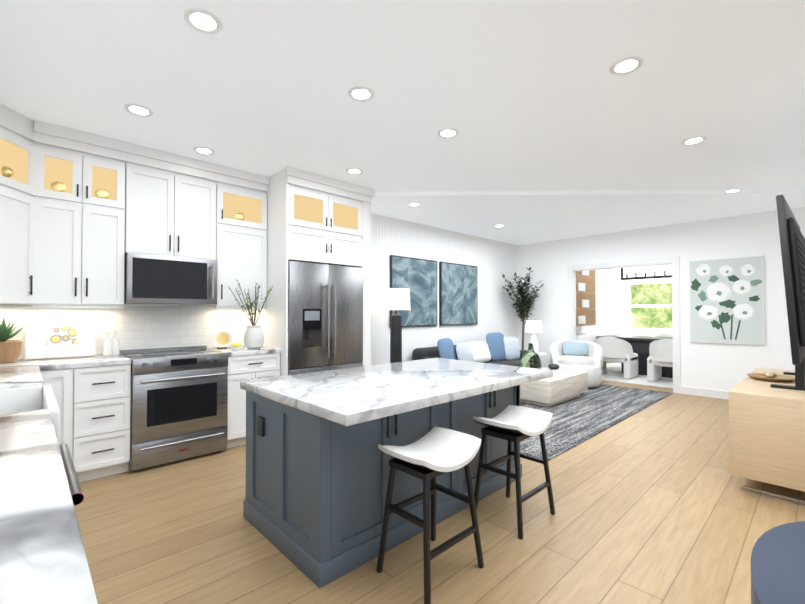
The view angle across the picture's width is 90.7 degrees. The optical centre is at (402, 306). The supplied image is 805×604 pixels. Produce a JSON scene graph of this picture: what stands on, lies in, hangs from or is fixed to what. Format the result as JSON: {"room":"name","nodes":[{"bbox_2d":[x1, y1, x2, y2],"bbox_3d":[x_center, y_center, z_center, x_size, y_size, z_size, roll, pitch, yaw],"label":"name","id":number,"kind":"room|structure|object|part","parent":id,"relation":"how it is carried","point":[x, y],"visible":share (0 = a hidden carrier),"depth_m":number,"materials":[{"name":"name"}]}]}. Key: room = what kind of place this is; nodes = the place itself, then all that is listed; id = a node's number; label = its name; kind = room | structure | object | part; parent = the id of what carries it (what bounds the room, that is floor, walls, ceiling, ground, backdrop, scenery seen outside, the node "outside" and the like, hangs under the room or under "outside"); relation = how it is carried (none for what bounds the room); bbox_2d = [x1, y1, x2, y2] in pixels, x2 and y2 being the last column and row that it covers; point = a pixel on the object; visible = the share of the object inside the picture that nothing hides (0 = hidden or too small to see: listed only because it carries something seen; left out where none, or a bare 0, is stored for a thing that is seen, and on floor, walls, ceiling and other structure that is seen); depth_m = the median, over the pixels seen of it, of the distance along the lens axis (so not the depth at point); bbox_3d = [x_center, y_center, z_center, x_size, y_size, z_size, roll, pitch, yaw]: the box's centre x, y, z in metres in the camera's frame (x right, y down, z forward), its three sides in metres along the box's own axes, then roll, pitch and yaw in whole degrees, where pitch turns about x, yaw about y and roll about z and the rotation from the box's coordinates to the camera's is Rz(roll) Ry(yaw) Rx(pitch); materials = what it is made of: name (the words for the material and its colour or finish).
{"room":"open-plan kitchen","nodes":[
{"label":"open-plan kitchen","id":0,"kind":"room"},
{"bbox_2d":[1,214,517,364],"bbox_3d":[0.938,0.009,7.092,12.510,2.760,0.120,1,-1,-43],"label":"wall","id":1,"kind":"structure","parent":0,"point":[493,261],"depth_m":6.70,"materials":[{"name":"white paint"}]},
{"bbox_2d":[0,103,47,306],"bbox_3d":[-3.005,-0.726,2.828,0.661,1.398,0.656,1,-1,-43],"label":"upper cabinet","id":2,"kind":"object","parent":1,"relation":"attached to","point":[23,140],"depth_m":2.96,"materials":[{"name":"white wood"}]},
{"bbox_2d":[44,123,135,306],"bbox_3d":[-2.694,-0.719,3.345,0.680,1.398,0.332,1,-1,-43],"label":"upper cabinet","id":3,"kind":"object","parent":1,"relation":"attached to","point":[82,213],"depth_m":3.27,"materials":[{"name":"white wood"}]},
{"bbox_2d":[0,304,255,358],"bbox_3d":[-2.561,0.205,3.684,2.445,0.435,0.011,1,-1,-43],"label":"backsplash","id":4,"kind":"structure","parent":1,"relation":"attached to","point":[141,327],"depth_m":3.79,"materials":[{"name":"tile"}]},
{"bbox_2d":[136,145,223,306],"bbox_3d":[-2.223,-0.713,3.803,0.866,1.398,0.316,1,-1,-43],"label":"upper cabinet","id":5,"kind":"object","parent":1,"relation":"attached to","point":[180,199],"depth_m":3.73,"materials":[{"name":"white wood"}]},
{"bbox_2d":[124,252,217,304],"bbox_3d":[-2.193,-0.246,3.765,0.739,0.440,0.402,1,-1,-43],"label":"microwave","id":6,"kind":"object","parent":5,"relation":"attached to","point":[161,279],"visible":0.98,"depth_m":3.62,"materials":[{"name":"silver metal"}]},
{"bbox_2d":[224,167,269,306],"bbox_3d":[-1.779,-0.708,4.223,0.587,1.398,0.316,1,-1,-43],"label":"upper cabinet","id":7,"kind":"object","parent":1,"relation":"attached to","point":[245,193],"depth_m":4.16,"materials":[{"name":"white wood"}]},
{"bbox_2d":[390,255,436,326],"bbox_3d":[0.196,-0.232,6.279,1.030,1.080,0.041,1,-1,-43],"label":"picture frame","id":8,"kind":"object","parent":1,"relation":"attached to","point":[417,277],"visible":0.82,"depth_m":6.28,"materials":[{"name":"blue paper"}]},
{"bbox_2d":[439,262,477,325],"bbox_3d":[1.009,-0.222,7.049,1.030,1.080,0.041,1,-1,-43],"label":"picture frame","id":9,"kind":"object","parent":1,"relation":"attached to","point":[458,296],"visible":1,"depth_m":6.99,"materials":[{"name":"blue paper"}]},
{"bbox_2d":[0,0,804,191],"bbox_3d":[3.588,-1.458,4.312,12.510,0.100,7.830,1,-1,-43],"label":"ceiling","id":10,"kind":"structure","parent":0,"point":[527,95],"depth_m":2.58,"materials":[{"name":"white paint"}]},
{"bbox_2d":[124,104,152,116],"bbox_3d":[-1.909,-1.422,2.878,0.180,0.006,0.180,1,-1,-43],"label":"recessed light","id":11,"kind":"object","parent":10,"relation":"in","point":[138,110],"visible":1,"depth_m":2.88,"materials":[{"name":"white plastic"}]},
{"bbox_2d":[183,8,222,33],"bbox_3d":[-1.002,-1.434,2.000,0.180,0.006,0.180,1,-1,-43],"label":"recessed light","id":12,"kind":"object","parent":10,"relation":"in","point":[202,21],"visible":1,"depth_m":1.99,"materials":[{"name":"white plastic"}]},
{"bbox_2d":[193,147,214,154],"bbox_3d":[-1.798,-1.413,3.600,0.180,0.006,0.180,1,-1,-43],"label":"recessed light","id":13,"kind":"object","parent":10,"relation":"in","point":[204,150],"visible":1,"depth_m":3.59,"materials":[{"name":"white plastic"}]},
{"bbox_2d":[346,168,362,174],"bbox_3d":[-0.501,-1.406,4.125,0.180,0.006,0.180,1,-1,-43],"label":"recessed light","id":14,"kind":"object","parent":10,"relation":"in","point":[354,171],"visible":1,"depth_m":4.12,"materials":[{"name":"white plastic"}]},
{"bbox_2d":[348,86,374,100],"bbox_3d":[-0.277,-1.425,2.663,0.180,0.006,0.180,1,-1,-43],"label":"recessed light","id":15,"kind":"object","parent":10,"relation":"in","point":[359,93],"visible":1,"depth_m":2.65,"materials":[{"name":"white plastic"}]},
{"bbox_2d":[437,128,458,137],"bbox_3d":[0.371,-1.417,3.245,0.180,0.006,0.180,1,-1,-43],"label":"recessed light","id":16,"kind":"object","parent":10,"relation":"in","point":[447,133],"visible":1,"depth_m":3.24,"materials":[{"name":"white plastic"}]},
{"bbox_2d":[371,189,804,244],"bbox_3d":[2.334,-1.372,5.263,4.578,0.044,4.478,1,-1,-43],"label":"ceiling","id":17,"kind":"structure","parent":10,"relation":"attached to","point":[527,217],"depth_m":5.49,"materials":[{"name":"white paint"}]},
{"bbox_2d":[408,203,420,205],"bbox_3d":[0.156,-1.347,5.226,0.180,0.006,0.180,1,-1,-43],"label":"recessed light","id":18,"kind":"object","parent":17,"relation":"in","point":[414,204],"visible":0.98,"depth_m":5.22,"materials":[{"name":"white plastic"}]},
{"bbox_2d":[723,188,742,192],"bbox_3d":[3.856,-1.354,4.639,0.180,0.006,0.180,1,-1,-43],"label":"recessed light","id":19,"kind":"object","parent":17,"relation":"in","point":[733,190],"visible":1,"depth_m":4.62,"materials":[{"name":"white plastic"}]},
{"bbox_2d":[609,56,643,74],"bbox_3d":[1.329,-1.429,2.360,0.180,0.006,0.180,1,-1,-43],"label":"recessed light","id":20,"kind":"object","parent":10,"relation":"in","point":[626,65],"visible":1,"depth_m":2.35,"materials":[{"name":"white plastic"}]},
{"bbox_2d":[621,268,671,279],"bbox_3d":[5.253,-0.976,8.271,0.060,0.759,1.300,1,-1,-43],"label":"dining chandelier","id":21,"kind":"object","parent":10,"relation":"hanging from","point":[648,277],"visible":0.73,"depth_m":8.38,"materials":[{"name":"black metal"}]},
{"bbox_2d":[681,136,706,144],"bbox_3d":[2.483,-1.415,3.390,0.180,0.006,0.180,1,-1,-43],"label":"recessed light","id":22,"kind":"object","parent":10,"relation":"in","point":[694,140],"visible":1,"depth_m":3.38,"materials":[{"name":"white plastic"}]},
{"bbox_2d":[74,362,804,603],"bbox_3d":[3.588,1.402,4.274,12.510,0.100,7.830,1,-1,-43],"label":"floor","id":23,"kind":"structure","parent":0,"point":[654,503],"depth_m":2.32,"materials":[{"name":"brown wood"}]},
{"bbox_2d":[0,385,83,504],"bbox_3d":[-1.050,0.853,0.769,0.698,0.908,5.108,1,-1,-43],"label":"base cabinet","id":24,"kind":"object","parent":23,"relation":"on","point":[75,489],"depth_m":1.99,"materials":[{"name":"white"}]},
{"bbox_3d":[-1.827,0.549,1.663,0.560,0.278,0.770,1,-1,-43],"label":"sink apron","id":25,"kind":"part","parent":24,"relation":"part of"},
{"bbox_2d":[0,359,97,603],"bbox_3d":[-1.258,0.409,0.983,0.660,0.040,5.696,1,-1,-43],"label":"countertop","id":26,"kind":"structure","parent":24,"relation":"on","point":[43,558],"depth_m":0.74,"materials":[{"name":"stone"}]},
{"bbox_2d":[0,318,26,362],"bbox_3d":[-3.029,0.243,2.991,0.304,0.343,0.275,1,-1,-43],"label":"succulent pot","id":27,"kind":"object","parent":26,"relation":"on","point":[10,350],"visible":1,"depth_m":2.96,"materials":[{"name":"brown wood"}]},
{"bbox_2d":[41,370,52,389],"bbox_3d":[-3.001,0.894,2.839,0.711,0.880,0.617,1,-1,-43],"label":"base cabinet","id":28,"kind":"object","parent":23,"relation":"on","point":[47,376],"depth_m":2.85,"materials":[{"name":"white wood"}]},
{"bbox_2d":[53,368,76,473],"bbox_3d":[-2.716,0.897,3.108,0.177,0.880,0.617,1,-1,-43],"label":"base cabinet","id":29,"kind":"object","parent":23,"relation":"on","point":[64,380],"depth_m":2.93,"materials":[{"name":"white wood"}]},
{"bbox_2d":[77,364,130,481],"bbox_3d":[-2.543,0.899,3.272,0.415,0.880,0.617,1,-1,-43],"label":"base cabinet","id":30,"kind":"object","parent":23,"relation":"on","point":[94,404],"depth_m":3.08,"materials":[{"name":"white wood"}]},
{"bbox_2d":[40,354,131,369],"bbox_3d":[-2.573,0.439,3.232,0.524,0.040,0.620,1,-1,-43],"label":"countertop","id":31,"kind":"structure","parent":30,"relation":"on","point":[97,360],"depth_m":3.10,"materials":[{"name":"stone"}]},
{"bbox_2d":[25,314,94,359],"bbox_3d":[-2.848,0.241,3.321,0.442,0.359,0.076,1,-1,-43],"label":"framed picture","id":32,"kind":"object","parent":31,"relation":"on","point":[58,335],"visible":0.95,"depth_m":3.30,"materials":[{"name":"white"}]},
{"bbox_2d":[103,331,111,355],"bbox_3d":[-2.575,0.316,3.472,0.060,0.209,0.058,1,-1,-43],"label":"bottle","id":33,"kind":"object","parent":31,"relation":"on","point":[107,346],"visible":1,"depth_m":3.45,"materials":[{"name":"white ceramic"}]},
{"bbox_2d":[112,331,119,354],"bbox_3d":[-2.535,0.317,3.510,0.060,0.209,0.058,1,-1,-43],"label":"bottle","id":34,"kind":"object","parent":31,"relation":"on","point":[115,346],"visible":0.96,"depth_m":3.49,"materials":[{"name":"white ceramic"}]},
{"bbox_2d":[120,345,227,470],"bbox_3d":[-2.084,0.869,3.635,0.745,0.950,0.688,1,-1,-43],"label":"range oven","id":35,"kind":"object","parent":23,"relation":"on","point":[179,397],"visible":1,"depth_m":3.41,"materials":[{"name":"silver metal"}]},
{"bbox_2d":[227,353,279,447],"bbox_3d":[-1.655,0.910,4.113,0.530,0.880,0.617,1,-1,-43],"label":"base cabinet","id":36,"kind":"object","parent":23,"relation":"on","point":[248,367],"depth_m":3.81,"materials":[{"name":"white wood"}]},
{"bbox_2d":[208,346,280,356],"bbox_3d":[-1.647,0.450,4.112,0.531,0.040,0.616,1,-1,-43],"label":"countertop","id":37,"kind":"structure","parent":36,"relation":"on","point":[245,351],"depth_m":3.92,"materials":[{"name":"stone"}]},
{"bbox_2d":[213,330,231,348],"bbox_3d":[-1.863,0.334,4.109,0.167,0.191,0.113,1,-1,-43],"label":"plate","id":38,"kind":"object","parent":37,"relation":"on","point":[222,339],"visible":1,"depth_m":4.10,"materials":[{"name":"white ceramic"}]},
{"bbox_2d":[228,343,243,350],"bbox_3d":[-1.623,0.390,3.877,0.150,0.073,0.150,1,-1,-43],"label":"bowl","id":39,"kind":"object","parent":37,"relation":"on","point":[236,347],"visible":1,"depth_m":3.84,"materials":[{"name":"white ceramic"}]},
{"bbox_2d":[228,279,272,348],"bbox_3d":[-1.560,0.072,4.023,0.476,0.711,0.245,1,-1,-43],"label":"vase","id":40,"kind":"object","parent":37,"relation":"on","point":[253,336],"visible":0.98,"depth_m":4.02,"materials":[{"name":"white ceramic"}]},
{"bbox_2d":[256,166,374,375],"bbox_3d":[-1.010,-0.022,4.626,1.130,2.758,0.777,1,-1,-43],"label":"enclosure","id":41,"kind":"object","parent":23,"relation":"on","point":[315,218],"visible":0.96,"depth_m":4.27,"materials":[{"name":"white wood"}]},
{"bbox_2d":[288,261,362,374],"bbox_3d":[-1.018,0.441,4.555,0.940,1.810,0.767,1,-1,-43],"label":"fridge","id":42,"kind":"object","parent":23,"relation":"on","point":[325,317],"visible":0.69,"depth_m":4.28,"materials":[{"name":"grey metal"}]},
{"bbox_2d":[243,386,521,587],"bbox_3d":[-0.031,0.928,2.823,1.834,0.810,0.913,1,-1,-43],"label":"kitchen island","id":43,"kind":"object","parent":23,"relation":"on","point":[317,470],"depth_m":2.15,"materials":[{"name":"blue wood"}]},
{"bbox_2d":[240,358,551,425],"bbox_3d":[0.049,0.497,2.759,1.890,0.050,1.160,1,-1,-43],"label":"island countertop","id":44,"kind":"structure","parent":43,"relation":"on","point":[353,396],"depth_m":2.37,"materials":[{"name":"white stone"}]},
{"bbox_2d":[382,288,409,362],"bbox_3d":[-0.090,0.559,5.574,0.400,1.619,0.400,1,-1,-43],"label":"floor lamp","id":45,"kind":"object","parent":23,"relation":"on","point":[395,299],"visible":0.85,"depth_m":5.49,"materials":[{"name":"black metal"}]},
{"bbox_2d":[376,427,483,603],"bbox_3d":[0.142,1.002,2.007,0.470,0.643,0.360,1,-1,-43],"label":"stool","id":46,"kind":"object","parent":23,"relation":"on","point":[433,453],"visible":1,"depth_m":1.97,"materials":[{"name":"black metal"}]},
{"bbox_2d":[412,332,526,366],"bbox_3d":[1.249,0.911,6.569,2.220,0.940,0.950,1,-1,-43],"label":"sofa","id":47,"kind":"object","parent":23,"relation":"on","point":[498,348],"visible":0.46,"depth_m":6.52,"materials":[{"name":"black fabric"}]},
{"bbox_2d":[473,405,554,538],"bbox_3d":[0.708,1.009,2.536,0.470,0.643,0.360,1,-1,-43],"label":"stool","id":48,"kind":"object","parent":23,"relation":"on","point":[516,425],"visible":0.98,"depth_m":2.50,"materials":[{"name":"black metal"}]},
{"bbox_2d":[502,267,542,349],"bbox_3d":[2.355,0.308,7.774,0.952,2.177,0.762,1,-1,-43],"label":"tree","id":49,"kind":"object","parent":23,"relation":"on","point":[521,304],"visible":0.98,"depth_m":7.73,"materials":[{"name":"green plant"}]},
{"bbox_2d":[576,333,604,342],"bbox_3d":[3.988,1.010,8.781,1.400,0.799,0.417,1,-1,-43],"label":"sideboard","id":50,"kind":"object","parent":23,"relation":"on","point":[590,337],"visible":0.25,"depth_m":8.55,"materials":[{"name":"white wood"}]},
{"bbox_2d":[520,384,671,460],"bbox_3d":[1.932,1.366,5.798,4.180,0.012,2.480,1,-1,-43],"label":"rug","id":51,"kind":"object","parent":23,"relation":"on","point":[587,415],"visible":0.36,"depth_m":5.04,"materials":[{"name":"grey fabric"}]},
{"bbox_2d":[537,352,546,355],"bbox_3d":[2.419,1.110,7.310,0.440,0.537,0.440,1,-1,-43],"label":"side table","id":52,"kind":"object","parent":51,"relation":"on","point":[541,353],"visible":0.27,"depth_m":7.19,"materials":[{"name":"white metal"}]},
{"bbox_2d":[525,321,541,351],"bbox_3d":[2.419,0.546,7.317,0.300,0.589,0.300,1,-1,-43],"label":"table lamp","id":53,"kind":"object","parent":52,"relation":"on","point":[534,327],"visible":0.9,"depth_m":7.23,"materials":[{"name":"white fabric"}]},
{"bbox_2d":[520,367,587,406],"bbox_3d":[2.166,1.177,5.940,1.250,0.367,0.700,1,-1,-43],"label":"coffee table","id":54,"kind":"object","parent":51,"relation":"on","point":[558,388],"visible":0.71,"depth_m":5.51,"materials":[{"name":"wood"}]},
{"bbox_2d":[520,343,541,368],"bbox_3d":[1.845,0.755,5.710,0.290,0.469,0.290,1,-1,-43],"label":"bottle","id":55,"kind":"object","parent":54,"relation":"on","point":[530,358],"visible":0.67,"depth_m":5.62,"materials":[{"name":"green glass"}]},
{"bbox_2d":[545,368,566,374],"bbox_3d":[2.299,0.967,6.013,0.320,0.054,0.240,1,-1,-43],"label":"books","id":56,"kind":"object","parent":54,"relation":"on","point":[558,371],"visible":0.57,"depth_m":5.94,"materials":[{"name":"white paper"}]},
{"bbox_2d":[548,364,559,369],"bbox_3d":[2.284,0.902,6.000,0.170,0.074,0.170,1,-1,-43],"label":"sculpture","id":57,"kind":"object","parent":56,"relation":"on","point":[554,366],"visible":1,"depth_m":5.94,"materials":[{"name":"black metal"}]},
{"bbox_2d":[550,340,601,388],"bbox_3d":[3.044,0.991,6.980,0.827,0.767,0.839,1,-1,-43],"label":"armchair","id":58,"kind":"object","parent":51,"relation":"on","point":[580,355],"visible":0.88,"depth_m":6.85,"materials":[{"name":"white fabric"}]},
{"bbox_2d":[602,362,672,387],"bbox_3d":[5.338,1.397,8.149,3.000,0.012,2.850,1,-1,-43],"label":"area rug","id":59,"kind":"object","parent":23,"relation":"on","point":[613,373],"visible":0.14,"depth_m":7.59,"materials":[{"name":"white fabric"}]},
{"bbox_2d":[594,337,637,378],"bbox_3d":[4.234,0.987,7.969,0.640,0.800,0.729,1,-1,-43],"label":"dining chair","id":60,"kind":"object","parent":59,"relation":"on","point":[616,350],"visible":0.69,"depth_m":7.69,"materials":[{"name":"white fabric"}]},
{"bbox_2d":[596,335,672,377],"bbox_3d":[5.253,1.012,8.245,1.000,0.757,2.000,1,-1,-43],"label":"dining table","id":61,"kind":"object","parent":59,"relation":"on","point":[640,345],"visible":0.33,"depth_m":8.12,"materials":[{"name":"grey wood"}]},
{"bbox_2d":[647,339,672,381],"bbox_3d":[4.921,0.978,7.243,0.640,0.800,0.729,1,-1,-43],"label":"dining chair","id":62,"kind":"object","parent":59,"relation":"on","point":[660,354],"visible":0.5,"depth_m":7.20,"materials":[{"name":"white fabric"}]},
{"bbox_2d":[654,333,671,336],"bbox_3d":[5.908,1.000,8.935,0.640,0.800,0.729,1,-1,-43],"label":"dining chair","id":63,"kind":"object","parent":59,"relation":"on","point":[665,335],"depth_m":9.12,"materials":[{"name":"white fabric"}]},
{"bbox_2d":[729,368,804,503],"bbox_3d":[3.187,0.979,3.315,1.780,0.719,0.500,1,-1,-43],"label":"media console","id":64,"kind":"object","parent":23,"relation":"on","point":[766,433],"visible":1,"depth_m":2.75,"materials":[{"name":"brown wood"}]},
{"bbox_2d":[746,373,794,381],"bbox_3d":[3.147,0.604,3.391,0.330,0.031,0.330,1,-1,-43],"label":"tray","id":65,"kind":"object","parent":64,"relation":"on","point":[777,378],"visible":0.94,"depth_m":3.38,"materials":[{"name":"brown wood"}]},
{"bbox_2d":[763,372,776,377],"bbox_3d":[3.136,0.576,3.397,0.214,0.050,0.093,1,-1,-43],"label":"decorative tray","id":66,"kind":"object","parent":65,"relation":"on","point":[770,374],"visible":1,"depth_m":3.33,"materials":[{"name":"beige"}]},
{"bbox_2d":[770,195,804,390],"bbox_3d":[3.285,-0.086,3.299,1.582,1.407,0.287,1,-1,-43],"label":"television","id":67,"kind":"object","parent":64,"relation":"on","point":[792,241],"visible":1,"depth_m":2.81,"materials":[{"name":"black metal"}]},
{"bbox_2d":[751,521,804,603],"bbox_3d":[1.020,0.914,0.637,0.689,0.779,0.689,1,-1,-43],"label":"velvet chair","id":68,"kind":"object","parent":23,"relation":"on","point":[778,565],"visible":1,"depth_m":0.85,"materials":[{"name":"blue fabric"}]},
{"bbox_2d":[576,268,616,334],"bbox_3d":[4.367,0.040,9.513,3.960,2.760,0.100,1,-1,-43],"label":"wall","id":69,"kind":"structure","parent":0,"point":[606,306],"depth_m":10.28,"materials":[{"name":"white paint"}]},
{"bbox_2d":[576,270,595,325],"bbox_3d":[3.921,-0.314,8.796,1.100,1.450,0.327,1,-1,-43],"label":"wall art","id":70,"kind":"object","parent":69,"relation":"attached to","point":[585,298],"depth_m":8.68,"materials":[{"name":"brown wood"}]},
{"bbox_2d":[616,264,671,335],"bbox_3d":[7.127,0.041,9.565,0.120,2.760,3.620,1,-1,-43],"label":"wall","id":71,"kind":"structure","parent":0,"point":[621,306],"depth_m":10.68,"materials":[{"name":"white paint"}]},
{"bbox_2d":[625,278,671,332],"bbox_3d":[6.417,-0.030,10.236,0.110,1.380,1.250,1,-1,-43],"label":"window","id":72,"kind":"structure","parent":71,"relation":"in","point":[628,283],"depth_m":10.44,"materials":[{"name":"white wood"}]},
{"bbox_2d":[518,207,804,390],"bbox_3d":[4.099,0.005,6.801,0.120,2.760,4.650,1,-1,-43],"label":"wall","id":73,"kind":"structure","parent":0,"point":[721,366],"depth_m":6.25,"materials":[{"name":"white paint"}]},
{"bbox_2d":[567,256,680,393],"bbox_3d":[3.858,0.293,7.051,0.156,2.190,1.810,1,-1,-43],"label":"door frame","id":74,"kind":"structure","parent":73,"relation":"attached to","point":[571,284],"depth_m":6.59,"materials":[{"name":"white wood"}]},
{"bbox_2d":[680,386,728,399],"bbox_3d":[4.998,1.311,5.735,0.015,0.120,1.650,1,-1,-43],"label":"baseboard","id":75,"kind":"structure","parent":73,"relation":"attached to","point":[711,393],"depth_m":6.10,"materials":[{"name":"white"}]},
{"bbox_2d":[689,255,764,344],"bbox_3d":[4.810,-0.091,5.933,0.038,1.270,0.870,1,-1,-43],"label":"framed picture","id":76,"kind":"object","parent":73,"relation":"attached to","point":[726,300],"visible":1,"depth_m":5.89,"materials":[{"name":"white paper"}]},
{"label":"outside","id":77,"kind":"structure","parent":0,"visible":0},
{"bbox_2d":[631,283,671,328],"bbox_3d":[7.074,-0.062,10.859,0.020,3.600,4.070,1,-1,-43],"label":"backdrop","id":78,"kind":"structure","parent":77,"point":[652,294],"depth_m":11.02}
]}

